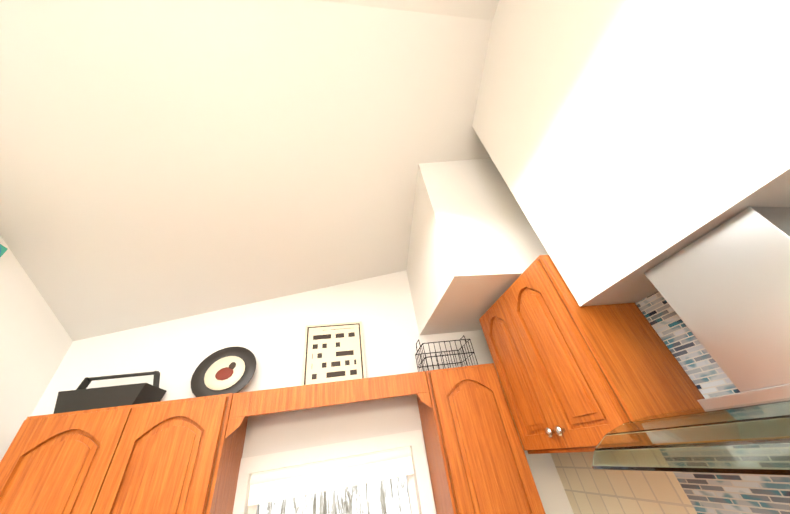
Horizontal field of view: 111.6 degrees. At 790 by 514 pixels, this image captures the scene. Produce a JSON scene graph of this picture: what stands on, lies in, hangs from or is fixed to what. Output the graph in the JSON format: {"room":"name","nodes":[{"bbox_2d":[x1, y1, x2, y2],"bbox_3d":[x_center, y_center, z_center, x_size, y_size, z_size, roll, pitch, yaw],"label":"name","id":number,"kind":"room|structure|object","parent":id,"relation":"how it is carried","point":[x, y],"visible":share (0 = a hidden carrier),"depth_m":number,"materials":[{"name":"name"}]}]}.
{"room":"kitchen","nodes":[
{"label":"kitchen","id":0,"kind":"room"},
{"bbox_2d":[0,0,498,340],"bbox_3d":[-1.332,-1.202,-0.145,5.100,2.050,5.850,-1,-37,-12],"label":"ceiling","id":1,"kind":"structure","parent":0,"point":[161,161],"depth_m":1.47,"materials":[{"name":"white paint"}]},
{"bbox_2d":[0,0,789,513],"bbox_3d":[-1.244,-0.606,-0.500,5.100,4.300,5.980,-1,-37,-12],"label":"wall","id":2,"kind":"structure","parent":0,"point":[626,144],"depth_m":1.25,"materials":[{"name":"white paint"}]},
{"bbox_2d":[0,244,7,256],"bbox_3d":[-1.803,0.031,0.892,0.035,0.630,0.580,-1,-37,-12],"label":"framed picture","id":3,"kind":"object","parent":2,"relation":"attached to","point":[3,249],"visible":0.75,"depth_m":1.28},
{"bbox_2d":[0,393,247,513],"bbox_3d":[-1.166,1.064,1.126,0.810,0.760,0.378,-1,-37,-12],"label":"upper cabinet","id":4,"kind":"object","parent":2,"relation":"attached to","point":[180,456],"visible":1,"depth_m":1.12,"materials":[{"name":"brown wood"}]},
{"bbox_2d":[53,371,165,413],"bbox_3d":[-1.450,0.711,1.394,0.360,0.194,0.200,-1,-37,-12],"label":"caddy","id":5,"kind":"object","parent":4,"relation":"on","point":[81,397],"visible":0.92,"depth_m":1.31,"materials":[{"name":"grey"}]},
{"bbox_2d":[191,347,255,396],"bbox_3d":[-0.998,0.673,1.573,0.336,0.326,0.088,-1,-37,-12],"label":"plate","id":6,"kind":"object","parent":4,"relation":"on","point":[227,370],"visible":0.98,"depth_m":1.57,"materials":[{"name":"grey ceramic"}]},
{"bbox_2d":[225,371,431,438],"bbox_3d":[-0.325,0.834,1.502,0.996,0.189,0.310,-1,-37,-12],"label":"valance board","id":7,"kind":"object","parent":2,"relation":"attached to","point":[244,405],"visible":1,"depth_m":1.39,"materials":[{"name":"brown wood"}]},
{"bbox_2d":[301,321,365,384],"bbox_3d":[-0.402,0.648,1.780,0.390,0.450,0.062,-1,-37,-12],"label":"sign","id":8,"kind":"object","parent":7,"relation":"on","point":[333,352],"visible":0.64,"depth_m":1.77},
{"bbox_2d":[232,430,434,513],"bbox_3d":[-0.287,1.400,1.314,1.050,0.805,0.145,-1,-37,-12],"label":"window","id":9,"kind":"structure","parent":2,"relation":"in","point":[367,481],"depth_m":1.46,"materials":[{"name":"white glass"}]},
{"bbox_2d":[416,363,545,513],"bbox_3d":[0.420,1.024,1.454,0.430,0.760,0.378,-1,-37,-12],"label":"upper cabinet","id":10,"kind":"object","parent":2,"relation":"attached to","point":[477,459],"visible":1,"depth_m":1.35,"materials":[{"name":"brown wood"}]},
{"bbox_2d":[415,335,477,371],"bbox_3d":[0.322,0.650,1.761,0.326,0.222,0.225,-1,-37,-12],"label":"wire basket","id":11,"kind":"object","parent":10,"relation":"on","point":[440,355],"visible":0.56,"depth_m":1.72,"materials":[{"name":"black"}]},
{"bbox_2d":[479,255,704,453],"bbox_3d":[0.803,0.490,1.327,0.393,0.740,0.690,-1,-37,-12],"label":"upper cabinet","id":12,"kind":"object","parent":2,"relation":"attached to","point":[573,375],"visible":0.92,"depth_m":1.09,"materials":[{"name":"brown wood"}]},
{"bbox_2d":[592,206,789,474],"bbox_3d":[0.853,0.157,0.635,0.559,0.480,0.800,-1,-37,-12],"label":"range hood","id":13,"kind":"object","parent":2,"relation":"attached to","point":[723,289],"visible":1,"depth_m":0.65,"materials":[{"name":"silver metal"}]}
]}

